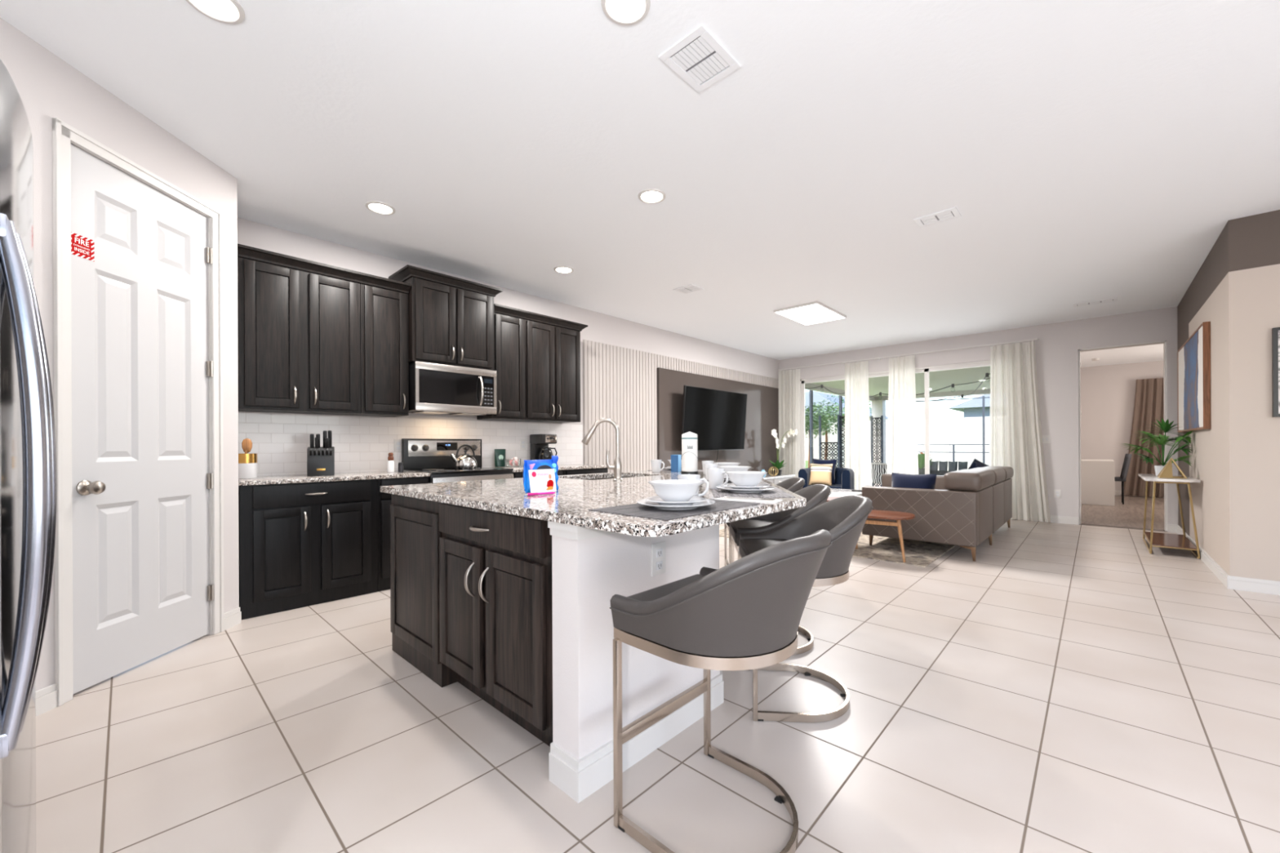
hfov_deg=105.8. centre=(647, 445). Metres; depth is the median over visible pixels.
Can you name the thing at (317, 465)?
knife block
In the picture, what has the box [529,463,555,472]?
print
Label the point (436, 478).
oven
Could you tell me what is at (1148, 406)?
curtain
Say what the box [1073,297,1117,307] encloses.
ceiling vent
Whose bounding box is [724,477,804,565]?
bar stool
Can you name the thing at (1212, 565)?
baseboard
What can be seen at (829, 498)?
table
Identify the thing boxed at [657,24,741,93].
ceiling vent
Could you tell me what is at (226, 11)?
recessed light
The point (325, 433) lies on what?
kitchen knife
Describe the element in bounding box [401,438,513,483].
range
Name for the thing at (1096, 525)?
trim
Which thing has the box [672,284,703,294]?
ceiling vent
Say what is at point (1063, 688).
floor
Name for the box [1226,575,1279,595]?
baseboard
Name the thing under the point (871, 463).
towel
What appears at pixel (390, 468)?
jar
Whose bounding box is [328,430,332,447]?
kitchen knife
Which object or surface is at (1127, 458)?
desk chair
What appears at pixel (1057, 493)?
wall outlet
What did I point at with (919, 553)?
area rug
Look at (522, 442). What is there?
wall outlet
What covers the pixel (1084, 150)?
ceiling
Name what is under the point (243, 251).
crown molding
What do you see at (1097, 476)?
desk
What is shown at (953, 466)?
cushion
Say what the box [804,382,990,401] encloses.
trim
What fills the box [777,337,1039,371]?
curtain rod
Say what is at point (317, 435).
kitchen knife
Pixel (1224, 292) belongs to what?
wall
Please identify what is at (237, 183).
wall
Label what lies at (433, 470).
cooktop
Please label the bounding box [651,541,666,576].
wall outlet
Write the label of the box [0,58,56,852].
refrigerator
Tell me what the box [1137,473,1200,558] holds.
console table
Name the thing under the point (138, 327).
door
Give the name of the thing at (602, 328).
wall
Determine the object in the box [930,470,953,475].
sofa
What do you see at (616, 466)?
tap
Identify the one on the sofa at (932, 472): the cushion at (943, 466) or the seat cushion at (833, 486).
the cushion at (943, 466)
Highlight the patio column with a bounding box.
[871,400,885,462]
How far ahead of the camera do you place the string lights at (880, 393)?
10.62 m
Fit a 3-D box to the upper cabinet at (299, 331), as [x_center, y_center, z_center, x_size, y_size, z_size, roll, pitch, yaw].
[-2.662,-0.780,3.683,0.364,1.045,0.789,0,0,43]
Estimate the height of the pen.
0.012 m
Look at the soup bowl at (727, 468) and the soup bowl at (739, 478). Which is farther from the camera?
the soup bowl at (727, 468)
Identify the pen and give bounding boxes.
[524,491,555,496]
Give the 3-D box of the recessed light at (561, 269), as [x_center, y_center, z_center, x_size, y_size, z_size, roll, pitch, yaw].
[-0.805,-1.694,4.669,0.190,0.009,0.190,0,0,43]
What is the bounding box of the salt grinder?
[386,452,394,472]
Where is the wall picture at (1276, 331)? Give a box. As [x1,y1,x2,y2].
[1271,327,1279,417]
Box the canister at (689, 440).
[680,431,697,474]
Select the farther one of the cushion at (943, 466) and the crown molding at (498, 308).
the cushion at (943, 466)
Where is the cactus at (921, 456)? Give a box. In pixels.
[917,452,933,474]
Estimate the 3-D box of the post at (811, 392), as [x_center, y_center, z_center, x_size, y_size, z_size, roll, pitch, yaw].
[3.891,-0.121,11.464,0.050,2.490,0.090,0,0,43]
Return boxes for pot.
[1154,465,1164,475]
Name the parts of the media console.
door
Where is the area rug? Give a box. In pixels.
[719,528,955,567]
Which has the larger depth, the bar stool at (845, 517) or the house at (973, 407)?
the house at (973, 407)
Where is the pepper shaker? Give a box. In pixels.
[397,462,404,472]
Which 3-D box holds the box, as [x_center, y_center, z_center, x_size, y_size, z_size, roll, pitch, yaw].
[0.235,0.144,3.928,0.062,0.140,0.082,0,0,23]
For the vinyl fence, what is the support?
on the lawn
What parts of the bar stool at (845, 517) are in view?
leg, seat rail, backrest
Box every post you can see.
[808,390,813,463]
[839,395,842,460]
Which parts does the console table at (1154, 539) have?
frame, floor rail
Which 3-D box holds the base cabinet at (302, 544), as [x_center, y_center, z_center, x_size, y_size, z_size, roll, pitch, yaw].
[-2.540,0.689,3.593,0.654,0.866,0.815,0,0,43]
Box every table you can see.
[826,496,857,548]
[829,488,862,496]
[854,510,915,562]
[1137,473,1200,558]
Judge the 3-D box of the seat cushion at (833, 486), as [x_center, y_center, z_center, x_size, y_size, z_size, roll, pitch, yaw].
[2.968,0.753,7.975,0.540,0.210,0.620,0,0,31]
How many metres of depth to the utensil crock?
3.34 m
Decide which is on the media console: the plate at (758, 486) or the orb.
the orb
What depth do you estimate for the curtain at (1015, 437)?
7.01 m
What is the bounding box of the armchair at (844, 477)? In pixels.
[798,467,853,489]
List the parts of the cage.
rail, rail, rail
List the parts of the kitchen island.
panel, door, handle, handle, handle, drawer, door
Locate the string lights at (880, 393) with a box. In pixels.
[804,373,990,401]
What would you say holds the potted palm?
on the console table at (1154, 539)
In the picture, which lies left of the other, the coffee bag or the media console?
the coffee bag
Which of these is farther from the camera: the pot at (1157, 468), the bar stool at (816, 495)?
the pot at (1157, 468)
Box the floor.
[35,495,1279,852]
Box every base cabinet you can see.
[238,479,377,619]
[377,476,428,591]
[511,470,563,478]
[563,467,608,478]
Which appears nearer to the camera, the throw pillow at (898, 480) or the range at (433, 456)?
the range at (433, 456)
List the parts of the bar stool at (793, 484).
leg, leg, backrest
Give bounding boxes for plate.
[636,498,715,510]
[645,496,706,506]
[715,485,776,493]
[722,483,768,489]
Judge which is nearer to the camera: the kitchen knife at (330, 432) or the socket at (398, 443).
the kitchen knife at (330, 432)
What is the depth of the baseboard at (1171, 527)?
6.05 m
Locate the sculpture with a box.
[1156,457,1186,478]
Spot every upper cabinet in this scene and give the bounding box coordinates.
[237,257,360,415]
[349,284,408,417]
[403,276,493,370]
[476,312,524,421]
[509,319,580,422]
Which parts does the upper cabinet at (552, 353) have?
door, door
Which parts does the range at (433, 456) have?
knob, knob, control panel, knob, knob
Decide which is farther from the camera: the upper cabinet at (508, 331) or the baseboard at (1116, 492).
the baseboard at (1116, 492)
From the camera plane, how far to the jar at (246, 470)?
3.34 m
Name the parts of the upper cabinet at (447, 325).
door, handle, handle, door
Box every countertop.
[238,471,430,485]
[380,469,805,537]
[488,463,607,472]
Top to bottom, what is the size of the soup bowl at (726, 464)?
0.070 m
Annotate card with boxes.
[528,468,556,493]
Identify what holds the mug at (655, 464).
on the island countertop at (571, 504)
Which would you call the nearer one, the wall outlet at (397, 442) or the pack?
the pack
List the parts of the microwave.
handle, control panel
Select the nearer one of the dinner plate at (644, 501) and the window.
the dinner plate at (644, 501)
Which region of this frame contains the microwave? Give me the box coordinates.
[408,360,496,416]
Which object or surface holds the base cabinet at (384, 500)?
on the floor
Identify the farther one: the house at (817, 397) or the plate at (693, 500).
the house at (817, 397)
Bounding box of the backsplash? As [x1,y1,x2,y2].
[238,411,582,475]
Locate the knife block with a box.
[306,446,334,475]
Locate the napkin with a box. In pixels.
[714,496,782,503]
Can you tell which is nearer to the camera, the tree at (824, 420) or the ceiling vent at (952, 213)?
the ceiling vent at (952, 213)
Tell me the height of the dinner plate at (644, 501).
0.020 m
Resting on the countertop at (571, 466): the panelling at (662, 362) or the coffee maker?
the coffee maker
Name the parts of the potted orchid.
pot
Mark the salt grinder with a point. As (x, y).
(390, 468)
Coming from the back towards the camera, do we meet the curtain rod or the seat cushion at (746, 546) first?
the curtain rod
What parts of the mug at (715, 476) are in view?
handle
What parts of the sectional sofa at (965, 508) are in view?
leg, backrest, panel, leg, backrest, leg, backrest, backrest, leg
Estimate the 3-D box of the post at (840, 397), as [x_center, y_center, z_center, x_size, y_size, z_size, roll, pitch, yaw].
[5.115,-0.126,12.783,0.050,2.490,0.090,0,0,43]
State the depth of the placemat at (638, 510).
1.59 m
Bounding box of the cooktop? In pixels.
[403,466,513,474]
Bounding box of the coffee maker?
[529,434,557,460]
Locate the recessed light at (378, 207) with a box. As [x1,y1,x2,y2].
[364,200,395,214]
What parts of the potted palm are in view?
stem, stem, stem, stem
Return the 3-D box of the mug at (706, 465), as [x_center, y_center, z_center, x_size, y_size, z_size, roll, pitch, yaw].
[0.400,0.163,2.989,0.089,0.100,0.111,0,0,-15]
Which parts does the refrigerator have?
door, handle mount, door, handle, handle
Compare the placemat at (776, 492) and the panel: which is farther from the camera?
the panel
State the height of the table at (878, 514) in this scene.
0.420 m
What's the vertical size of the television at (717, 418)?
1.430 m
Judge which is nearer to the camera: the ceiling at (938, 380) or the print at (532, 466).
the print at (532, 466)
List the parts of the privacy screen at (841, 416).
post, lattice panel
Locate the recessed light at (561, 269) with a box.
[553,266,573,273]
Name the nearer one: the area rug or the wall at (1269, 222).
the wall at (1269, 222)
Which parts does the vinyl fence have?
post, panel, panel, post, panel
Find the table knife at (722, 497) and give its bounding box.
[721,497,774,501]
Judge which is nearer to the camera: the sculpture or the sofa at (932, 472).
the sculpture
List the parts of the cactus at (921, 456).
pot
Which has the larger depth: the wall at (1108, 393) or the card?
the wall at (1108, 393)
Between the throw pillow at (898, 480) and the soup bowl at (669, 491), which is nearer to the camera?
the soup bowl at (669, 491)
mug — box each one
[650,459,664,472]
[677,474,709,496]
[702,460,713,474]
[703,463,718,479]
[706,468,728,488]
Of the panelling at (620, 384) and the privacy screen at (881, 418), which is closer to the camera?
the panelling at (620, 384)
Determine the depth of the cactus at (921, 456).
8.81 m
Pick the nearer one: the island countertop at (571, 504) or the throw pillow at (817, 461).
the island countertop at (571, 504)
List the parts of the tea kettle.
spout, handle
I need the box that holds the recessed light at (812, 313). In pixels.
[773,301,846,325]
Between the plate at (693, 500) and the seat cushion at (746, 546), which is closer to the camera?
the plate at (693, 500)
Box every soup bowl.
[647,480,704,502]
[712,462,740,468]
[717,466,751,477]
[724,471,767,486]
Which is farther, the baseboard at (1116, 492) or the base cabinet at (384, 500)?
the baseboard at (1116, 492)
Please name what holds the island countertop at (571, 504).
on the kitchen island
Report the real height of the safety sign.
0.098 m
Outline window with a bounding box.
[800,360,990,474]
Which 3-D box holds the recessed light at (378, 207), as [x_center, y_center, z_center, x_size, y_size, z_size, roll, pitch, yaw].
[-1.898,-1.689,3.446,0.190,0.009,0.190,0,0,43]
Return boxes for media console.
[762,474,795,484]
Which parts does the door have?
knob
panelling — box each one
[582,339,657,472]
[656,354,777,388]
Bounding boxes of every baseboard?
[35,684,57,716]
[223,607,241,631]
[548,670,724,803]
[1016,515,1079,524]
[1114,490,1164,497]
[1167,524,1177,532]
[1176,524,1229,587]
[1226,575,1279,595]
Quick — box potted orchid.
[768,428,797,475]
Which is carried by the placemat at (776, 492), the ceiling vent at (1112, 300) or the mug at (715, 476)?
the mug at (715, 476)
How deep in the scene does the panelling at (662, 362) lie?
7.99 m
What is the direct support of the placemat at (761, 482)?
on the island countertop at (571, 504)
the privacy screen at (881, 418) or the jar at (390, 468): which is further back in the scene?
the privacy screen at (881, 418)
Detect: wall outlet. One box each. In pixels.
[394,439,401,452]
[520,439,525,449]
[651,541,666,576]
[1053,489,1061,497]
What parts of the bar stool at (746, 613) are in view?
leg, seat rail, leg, backrest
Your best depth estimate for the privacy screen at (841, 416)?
10.57 m
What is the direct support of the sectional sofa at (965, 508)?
on the floor
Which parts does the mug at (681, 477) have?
handle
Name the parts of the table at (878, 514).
rail, leg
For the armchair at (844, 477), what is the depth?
7.88 m
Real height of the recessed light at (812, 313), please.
0.031 m
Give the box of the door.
[52,117,223,706]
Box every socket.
[396,441,400,449]
[656,548,662,570]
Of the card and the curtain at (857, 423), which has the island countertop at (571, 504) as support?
the card
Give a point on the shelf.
(1159, 540)
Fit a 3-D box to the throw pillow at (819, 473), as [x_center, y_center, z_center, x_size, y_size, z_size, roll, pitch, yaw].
[2.834,0.469,7.904,0.360,0.346,0.174,0,0,33]
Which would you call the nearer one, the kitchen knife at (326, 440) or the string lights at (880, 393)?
the kitchen knife at (326, 440)
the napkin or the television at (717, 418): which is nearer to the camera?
the napkin
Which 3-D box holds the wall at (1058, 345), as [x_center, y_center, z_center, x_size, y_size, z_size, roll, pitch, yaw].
[4.677,-0.316,7.911,5.395,2.813,0.150,0,0,43]
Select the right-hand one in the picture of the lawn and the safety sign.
the lawn
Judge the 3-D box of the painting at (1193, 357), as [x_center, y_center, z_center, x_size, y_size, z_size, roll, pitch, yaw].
[5.601,-0.628,4.977,0.044,0.950,1.860,0,0,43]
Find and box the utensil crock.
[238,453,257,479]
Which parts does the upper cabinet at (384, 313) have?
door, handle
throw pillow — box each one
[808,463,832,485]
[812,458,836,484]
[891,472,936,488]
[967,458,989,469]
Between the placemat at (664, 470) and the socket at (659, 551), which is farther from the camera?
the placemat at (664, 470)
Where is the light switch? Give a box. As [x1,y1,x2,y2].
[1042,435,1050,443]
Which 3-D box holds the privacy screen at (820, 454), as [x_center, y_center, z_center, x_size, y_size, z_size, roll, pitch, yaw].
[4.037,0.223,10.715,0.460,1.800,0.040,0,0,43]
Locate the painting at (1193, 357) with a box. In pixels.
[1177,321,1210,432]
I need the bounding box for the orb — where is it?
[768,466,778,475]
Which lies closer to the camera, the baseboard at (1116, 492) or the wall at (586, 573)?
the wall at (586, 573)
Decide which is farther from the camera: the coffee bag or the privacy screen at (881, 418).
the privacy screen at (881, 418)
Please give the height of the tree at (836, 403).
4.407 m
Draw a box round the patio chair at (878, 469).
[871,462,886,486]
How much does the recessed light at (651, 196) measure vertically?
0.009 m
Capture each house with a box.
[804,391,888,460]
[948,394,990,417]
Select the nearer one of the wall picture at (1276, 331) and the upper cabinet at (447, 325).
the wall picture at (1276, 331)
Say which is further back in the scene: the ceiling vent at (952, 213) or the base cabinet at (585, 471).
the base cabinet at (585, 471)
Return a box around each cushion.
[626,573,706,601]
[728,519,777,544]
[738,538,788,557]
[807,484,841,488]
[929,461,938,471]
[938,461,947,471]
[948,461,957,471]
[958,461,968,470]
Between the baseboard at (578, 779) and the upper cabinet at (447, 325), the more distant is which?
the upper cabinet at (447, 325)
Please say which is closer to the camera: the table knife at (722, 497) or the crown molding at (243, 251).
the table knife at (722, 497)
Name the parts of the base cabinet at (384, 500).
door, drawer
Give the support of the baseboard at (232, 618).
attached to the wall at (47, 86)
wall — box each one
[0,17,239,691]
[236,182,239,606]
[237,217,778,463]
[551,524,719,759]
[778,306,1177,524]
[1080,360,1163,490]
[1177,213,1261,579]
[1259,209,1279,581]
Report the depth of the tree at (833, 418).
20.63 m
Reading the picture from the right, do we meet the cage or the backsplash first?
the cage
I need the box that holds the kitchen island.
[390,493,552,746]
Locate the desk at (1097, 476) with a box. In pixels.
[1080,458,1115,506]
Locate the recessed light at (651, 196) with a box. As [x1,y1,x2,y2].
[638,188,666,204]
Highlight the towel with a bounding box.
[871,462,886,464]
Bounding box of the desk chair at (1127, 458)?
[1114,453,1132,504]
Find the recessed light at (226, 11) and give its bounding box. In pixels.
[185,0,244,24]
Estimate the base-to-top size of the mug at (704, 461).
0.100 m
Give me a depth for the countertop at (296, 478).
3.54 m
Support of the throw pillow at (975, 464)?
on the sofa at (932, 472)
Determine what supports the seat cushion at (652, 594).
on the bar stool at (746, 613)
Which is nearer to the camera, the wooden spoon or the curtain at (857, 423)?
the wooden spoon
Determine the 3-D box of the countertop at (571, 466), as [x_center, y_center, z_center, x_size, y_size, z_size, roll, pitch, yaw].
[-1.056,0.235,5.213,0.631,0.029,1.275,0,0,43]
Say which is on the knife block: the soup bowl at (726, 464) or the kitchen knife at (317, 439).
the kitchen knife at (317, 439)
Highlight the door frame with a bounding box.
[1078,340,1167,531]
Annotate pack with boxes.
[523,455,558,493]
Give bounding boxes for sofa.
[862,466,1013,561]
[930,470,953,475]
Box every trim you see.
[547,520,615,540]
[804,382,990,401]
[1079,523,1164,531]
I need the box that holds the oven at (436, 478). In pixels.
[431,473,513,483]
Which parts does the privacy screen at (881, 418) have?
post, lattice panel, post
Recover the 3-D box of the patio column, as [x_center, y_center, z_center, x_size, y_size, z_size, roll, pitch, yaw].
[6.760,-0.103,14.122,0.360,2.430,0.360,0,0,43]
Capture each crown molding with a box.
[237,243,411,293]
[388,264,502,297]
[493,303,587,331]
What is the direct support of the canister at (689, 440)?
on the island countertop at (571, 504)
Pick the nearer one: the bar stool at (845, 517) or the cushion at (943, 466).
the bar stool at (845, 517)
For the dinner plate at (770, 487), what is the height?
0.020 m
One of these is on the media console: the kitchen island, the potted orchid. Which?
the potted orchid
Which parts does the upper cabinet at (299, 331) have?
door, handle, handle, door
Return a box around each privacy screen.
[818,414,839,467]
[840,415,844,467]
[871,415,883,486]
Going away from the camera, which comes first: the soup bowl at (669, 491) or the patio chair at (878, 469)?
the soup bowl at (669, 491)
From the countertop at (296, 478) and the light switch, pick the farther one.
the light switch
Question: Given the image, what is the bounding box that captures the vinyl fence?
[826,415,990,471]
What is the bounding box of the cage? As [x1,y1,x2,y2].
[915,395,990,463]
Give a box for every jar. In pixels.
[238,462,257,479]
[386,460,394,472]
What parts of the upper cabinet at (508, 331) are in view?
door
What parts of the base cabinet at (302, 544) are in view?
door, handle, drawer, handle, handle, door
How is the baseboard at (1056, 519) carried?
attached to the wall at (1058, 345)
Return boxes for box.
[671,454,681,472]
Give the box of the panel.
[657,367,778,474]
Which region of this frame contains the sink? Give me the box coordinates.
[584,476,633,479]
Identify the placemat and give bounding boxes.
[588,498,759,520]
[647,469,702,471]
[706,480,771,485]
[711,487,795,497]
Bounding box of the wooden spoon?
[241,438,252,453]
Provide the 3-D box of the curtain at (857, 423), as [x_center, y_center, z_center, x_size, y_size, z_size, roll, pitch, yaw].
[3.718,-0.200,8.562,0.486,2.560,0.110,0,0,43]
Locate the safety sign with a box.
[71,231,94,262]
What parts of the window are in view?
sash, sash, sash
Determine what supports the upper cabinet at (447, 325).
attached to the wall at (602, 328)
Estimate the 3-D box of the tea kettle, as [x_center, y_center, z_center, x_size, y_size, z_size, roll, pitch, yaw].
[-1.691,0.100,4.499,0.207,0.229,0.207,0,0,-2]
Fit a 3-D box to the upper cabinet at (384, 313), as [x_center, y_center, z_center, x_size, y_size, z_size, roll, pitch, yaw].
[-2.267,-0.782,4.108,0.364,1.045,0.367,0,0,43]
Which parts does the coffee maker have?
water tank, control panel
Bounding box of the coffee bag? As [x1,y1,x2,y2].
[494,448,505,466]
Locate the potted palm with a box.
[1123,417,1193,475]
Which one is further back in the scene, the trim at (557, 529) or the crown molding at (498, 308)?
the crown molding at (498, 308)
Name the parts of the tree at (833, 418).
crown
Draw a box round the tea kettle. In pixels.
[450,444,477,469]
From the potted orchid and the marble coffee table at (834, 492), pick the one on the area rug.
the marble coffee table at (834, 492)
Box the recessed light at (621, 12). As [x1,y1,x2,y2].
[600,0,650,26]
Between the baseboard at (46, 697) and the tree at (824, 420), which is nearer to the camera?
the baseboard at (46, 697)
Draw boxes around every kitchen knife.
[310,434,314,447]
[315,434,319,447]
[315,437,319,448]
[323,431,327,447]
[324,438,328,448]
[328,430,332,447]
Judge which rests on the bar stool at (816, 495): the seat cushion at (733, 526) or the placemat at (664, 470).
the seat cushion at (733, 526)
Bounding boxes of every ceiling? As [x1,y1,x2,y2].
[0,0,1279,367]
[809,365,990,396]
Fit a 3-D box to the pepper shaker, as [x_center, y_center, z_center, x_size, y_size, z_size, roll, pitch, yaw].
[-2.069,0.182,4.062,0.044,0.084,0.044,0,0,43]
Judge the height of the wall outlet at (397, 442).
0.114 m
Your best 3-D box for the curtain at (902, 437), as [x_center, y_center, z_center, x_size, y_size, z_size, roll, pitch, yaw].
[4.254,-0.203,8.065,0.524,2.560,0.113,0,0,43]
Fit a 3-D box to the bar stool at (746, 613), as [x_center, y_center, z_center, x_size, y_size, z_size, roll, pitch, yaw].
[0.249,0.668,1.409,0.548,0.883,0.538,0,0,43]
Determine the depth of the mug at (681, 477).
1.87 m
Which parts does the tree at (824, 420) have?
crown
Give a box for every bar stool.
[609,528,832,852]
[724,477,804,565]
[728,484,831,655]
[738,494,872,722]
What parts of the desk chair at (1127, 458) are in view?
seat, leg, backrest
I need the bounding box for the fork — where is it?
[726,496,775,500]
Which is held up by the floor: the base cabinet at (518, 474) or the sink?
the base cabinet at (518, 474)
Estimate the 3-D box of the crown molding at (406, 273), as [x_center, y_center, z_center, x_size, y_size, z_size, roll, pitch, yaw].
[-1.855,-1.476,4.509,0.428,0.070,0.889,0,0,43]
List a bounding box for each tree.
[804,400,844,459]
[804,404,831,467]
[821,395,871,422]
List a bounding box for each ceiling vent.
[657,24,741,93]
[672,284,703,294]
[913,207,961,227]
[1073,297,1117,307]
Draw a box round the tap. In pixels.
[582,417,622,480]
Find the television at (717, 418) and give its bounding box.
[680,385,746,462]
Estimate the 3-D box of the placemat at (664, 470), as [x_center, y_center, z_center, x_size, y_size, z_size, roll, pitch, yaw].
[0.285,0.212,4.129,0.460,0.002,0.330,0,0,43]
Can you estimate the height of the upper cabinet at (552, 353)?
1.040 m
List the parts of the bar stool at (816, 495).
leg, seat rail, backrest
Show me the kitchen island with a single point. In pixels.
(471, 592)
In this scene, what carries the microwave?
attached to the upper cabinet at (447, 325)
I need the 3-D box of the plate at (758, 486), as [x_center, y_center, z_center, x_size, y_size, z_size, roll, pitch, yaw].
[0.455,0.190,2.230,0.211,0.020,0.211,0,0,43]
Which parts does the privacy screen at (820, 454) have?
post, lattice panel, post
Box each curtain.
[778,368,800,477]
[844,360,871,496]
[886,355,918,474]
[989,341,1050,522]
[1124,377,1164,497]
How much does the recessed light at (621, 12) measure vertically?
0.009 m
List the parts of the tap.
lever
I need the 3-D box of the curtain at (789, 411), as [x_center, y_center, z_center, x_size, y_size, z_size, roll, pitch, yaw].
[2.772,-0.196,9.440,0.441,2.560,0.113,0,0,43]
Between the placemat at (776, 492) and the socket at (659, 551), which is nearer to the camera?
the socket at (659, 551)
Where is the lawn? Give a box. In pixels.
[804,460,808,468]
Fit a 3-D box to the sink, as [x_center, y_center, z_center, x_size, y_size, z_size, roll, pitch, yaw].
[-0.266,0.351,3.468,0.470,0.203,0.740,0,0,43]
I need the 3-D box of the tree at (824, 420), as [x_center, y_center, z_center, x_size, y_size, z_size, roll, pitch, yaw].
[6.148,-0.163,18.324,1.640,2.819,1.682,0,0,43]
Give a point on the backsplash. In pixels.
(281, 442)
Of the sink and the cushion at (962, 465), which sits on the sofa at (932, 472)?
the cushion at (962, 465)
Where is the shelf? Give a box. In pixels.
[1144,531,1196,549]
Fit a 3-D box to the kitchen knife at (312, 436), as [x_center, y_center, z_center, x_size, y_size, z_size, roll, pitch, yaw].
[-2.540,-0.023,3.668,0.026,0.133,0.061,0,0,-33]
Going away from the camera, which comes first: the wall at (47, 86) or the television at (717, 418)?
the wall at (47, 86)
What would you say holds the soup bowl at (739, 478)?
on the plate at (758, 486)
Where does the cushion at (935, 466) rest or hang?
on the sofa at (932, 472)

